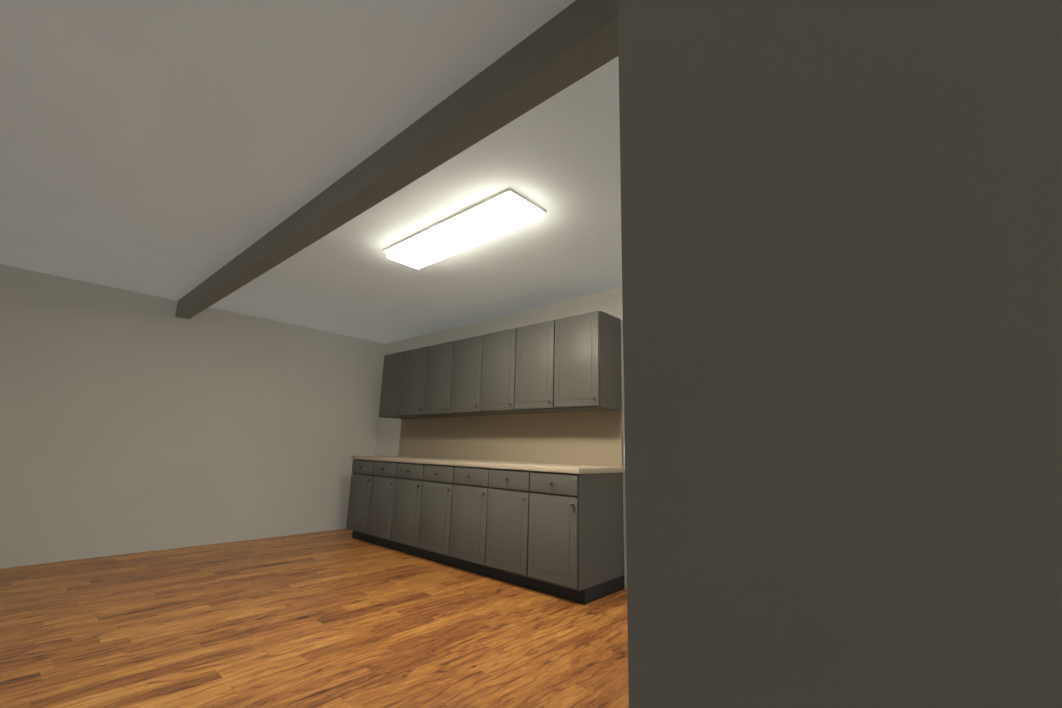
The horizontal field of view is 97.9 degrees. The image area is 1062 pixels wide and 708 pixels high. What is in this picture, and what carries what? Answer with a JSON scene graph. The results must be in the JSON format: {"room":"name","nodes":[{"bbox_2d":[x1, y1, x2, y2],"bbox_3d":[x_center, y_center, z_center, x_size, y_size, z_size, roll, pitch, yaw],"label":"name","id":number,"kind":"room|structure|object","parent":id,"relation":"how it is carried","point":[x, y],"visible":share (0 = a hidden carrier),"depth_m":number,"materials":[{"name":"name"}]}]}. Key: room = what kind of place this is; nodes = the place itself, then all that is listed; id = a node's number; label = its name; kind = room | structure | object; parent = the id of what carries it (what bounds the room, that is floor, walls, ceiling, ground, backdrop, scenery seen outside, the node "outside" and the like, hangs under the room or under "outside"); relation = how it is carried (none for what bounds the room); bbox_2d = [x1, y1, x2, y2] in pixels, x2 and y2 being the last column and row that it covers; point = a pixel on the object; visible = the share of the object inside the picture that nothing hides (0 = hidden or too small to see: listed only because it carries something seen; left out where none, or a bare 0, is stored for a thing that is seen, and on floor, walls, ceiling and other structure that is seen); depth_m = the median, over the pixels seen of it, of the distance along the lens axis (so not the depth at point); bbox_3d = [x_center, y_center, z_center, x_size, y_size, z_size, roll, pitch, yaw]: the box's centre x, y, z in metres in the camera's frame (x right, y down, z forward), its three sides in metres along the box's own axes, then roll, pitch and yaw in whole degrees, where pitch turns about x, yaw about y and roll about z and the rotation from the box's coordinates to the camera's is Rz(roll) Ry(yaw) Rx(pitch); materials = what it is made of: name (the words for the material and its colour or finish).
{"room":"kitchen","nodes":[
{"label":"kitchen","id":0,"kind":"room"},
{"bbox_2d":[0,264,385,567],"bbox_3d":[-4.718,0.398,3.435,0.120,2.440,7.850,-9,-15,41],"label":"wall","id":1,"kind":"structure","parent":0,"point":[133,422],"depth_m":4.54,"materials":[{"name":"paint"}]},
{"bbox_2d":[0,0,621,343],"bbox_3d":[0.893,-1.616,-0.786,14.500,0.080,8.720,-9,-15,41],"label":"ceiling","id":2,"kind":"structure","parent":0,"point":[177,150],"depth_m":2.29,"materials":[{"name":"paint"}]},
{"bbox_2d":[175,0,618,318],"bbox_3d":[-1.517,-0.775,2.976,5.550,0.170,0.120,-9,-15,41],"label":"beam","id":3,"kind":"structure","parent":2,"relation":"attached to","point":[572,43],"depth_m":1.90,"materials":[{"name":"paint"}]},
{"bbox_2d":[382,187,546,268],"bbox_3d":[-0.498,-0.779,3.068,1.300,0.075,0.320,-9,-15,41],"label":"kitchen ceiling light","id":4,"kind":"object","parent":2,"relation":"attached to","point":[506,211],"visible":1,"depth_m":2.90,"materials":[{"name":"white plastic"}]},
{"bbox_2d":[0,529,628,707],"bbox_3d":[0.831,0.836,-1.292,14.500,0.050,8.720,-9,-15,41],"label":"floor","id":5,"kind":"structure","parent":0,"point":[341,618],"depth_m":2.56,"materials":[{"name":"laminate"}]},
{"bbox_2d":[346,458,373,541],"bbox_3d":[-1.705,1.669,5.346,0.457,0.870,0.621,-9,-15,41],"label":"base cabinet","id":6,"kind":"object","parent":5,"relation":"on","point":[359,495],"depth_m":5.13,"materials":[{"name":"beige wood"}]},
{"bbox_2d":[366,458,393,547],"bbox_3d":[-1.362,1.617,5.048,0.457,0.870,0.621,-9,-15,41],"label":"base cabinet","id":7,"kind":"object","parent":5,"relation":"on","point":[382,472],"depth_m":4.85,"materials":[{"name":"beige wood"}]},
{"bbox_2d":[390,462,421,556],"bbox_3d":[-1.020,1.564,4.750,0.457,0.870,0.621,-9,-15,41],"label":"base cabinet","id":8,"kind":"object","parent":5,"relation":"on","point":[407,475],"depth_m":4.54,"materials":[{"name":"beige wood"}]},
{"bbox_2d":[418,462,453,564],"bbox_3d":[-0.677,1.511,4.452,0.458,0.870,0.621,-9,-15,41],"label":"base cabinet","id":9,"kind":"object","parent":5,"relation":"on","point":[437,477],"depth_m":4.24,"materials":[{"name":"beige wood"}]},
{"bbox_2d":[446,466,489,574],"bbox_3d":[-0.334,1.459,4.154,0.457,0.870,0.621,-9,-15,41],"label":"base cabinet","id":10,"kind":"object","parent":5,"relation":"on","point":[468,492],"depth_m":3.94,"materials":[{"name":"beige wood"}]},
{"bbox_2d":[482,466,529,587],"bbox_3d":[0.009,1.406,3.857,0.457,0.870,0.621,-9,-15,41],"label":"base cabinet","id":11,"kind":"object","parent":5,"relation":"on","point":[507,488],"depth_m":3.64,"materials":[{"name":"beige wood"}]},
{"bbox_2d":[526,470,623,604],"bbox_3d":[0.352,1.353,3.559,0.457,0.870,0.621,-9,-15,41],"label":"base cabinet","id":12,"kind":"object","parent":5,"relation":"on","point":[575,532],"depth_m":3.36,"materials":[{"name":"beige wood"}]},
{"bbox_2d":[351,454,624,473],"bbox_3d":[-0.668,1.065,4.541,3.240,0.040,0.630,-9,-15,41],"label":"countertop","id":13,"kind":"structure","parent":12,"relation":"on","point":[401,457],"depth_m":3.92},
{"bbox_2d":[376,287,626,588],"bbox_3d":[3.308,0.236,1.666,14.500,2.440,0.120,-9,-15,41],"label":"wall","id":14,"kind":"structure","parent":0,"point":[388,433],"depth_m":4.85,"materials":[{"name":"paint"}]},
{"bbox_2d":[379,352,409,421],"bbox_3d":[-1.580,0.395,5.715,0.457,0.780,0.341,-9,-15,41],"label":"upper cabinet","id":15,"kind":"object","parent":14,"relation":"attached to","point":[391,388],"depth_m":5.59,"materials":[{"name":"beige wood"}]},
{"bbox_2d":[398,347,425,417],"bbox_3d":[-1.237,0.343,5.418,0.457,0.780,0.341,-9,-15,41],"label":"upper cabinet","id":16,"kind":"object","parent":14,"relation":"attached to","point":[414,360],"depth_m":5.30,"materials":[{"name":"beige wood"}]},
{"bbox_2d":[422,341,457,417],"bbox_3d":[-0.894,0.290,5.120,0.457,0.780,0.341,-9,-15,41],"label":"upper cabinet","id":17,"kind":"object","parent":14,"relation":"attached to","point":[436,396],"depth_m":5.00,"materials":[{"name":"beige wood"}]},
{"bbox_2d":[450,335,501,417],"bbox_3d":[-0.551,0.237,4.822,0.458,0.780,0.341,-9,-15,41],"label":"upper cabinet","id":18,"kind":"object","parent":14,"relation":"attached to","point":[466,368],"depth_m":4.70,"materials":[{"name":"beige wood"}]},
{"bbox_2d":[478,328,517,417],"bbox_3d":[-0.208,0.185,4.524,0.457,0.780,0.341,-9,-15,41],"label":"upper cabinet","id":19,"kind":"object","parent":14,"relation":"attached to","point":[496,396],"depth_m":4.40,"materials":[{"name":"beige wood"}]},
{"bbox_2d":[514,320,565,413],"bbox_3d":[0.134,0.132,4.226,0.457,0.780,0.341,-9,-15,41],"label":"upper cabinet","id":20,"kind":"object","parent":14,"relation":"attached to","point":[534,343],"depth_m":4.10,"materials":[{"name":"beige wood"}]},
{"bbox_2d":[554,310,621,413],"bbox_3d":[0.477,0.079,3.928,0.457,0.780,0.341,-9,-15,41],"label":"upper cabinet","id":21,"kind":"object","parent":14,"relation":"attached to","point":[587,346],"depth_m":3.79,"materials":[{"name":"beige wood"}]},
{"bbox_2d":[618,0,1061,707],"bbox_3d":[0.757,-0.049,0.591,0.800,2.440,1.120,-9,-15,41],"label":"wall","id":22,"kind":"structure","parent":0,"point":[842,306],"depth_m":0.31,"materials":[{"name":"paint"}]}
]}

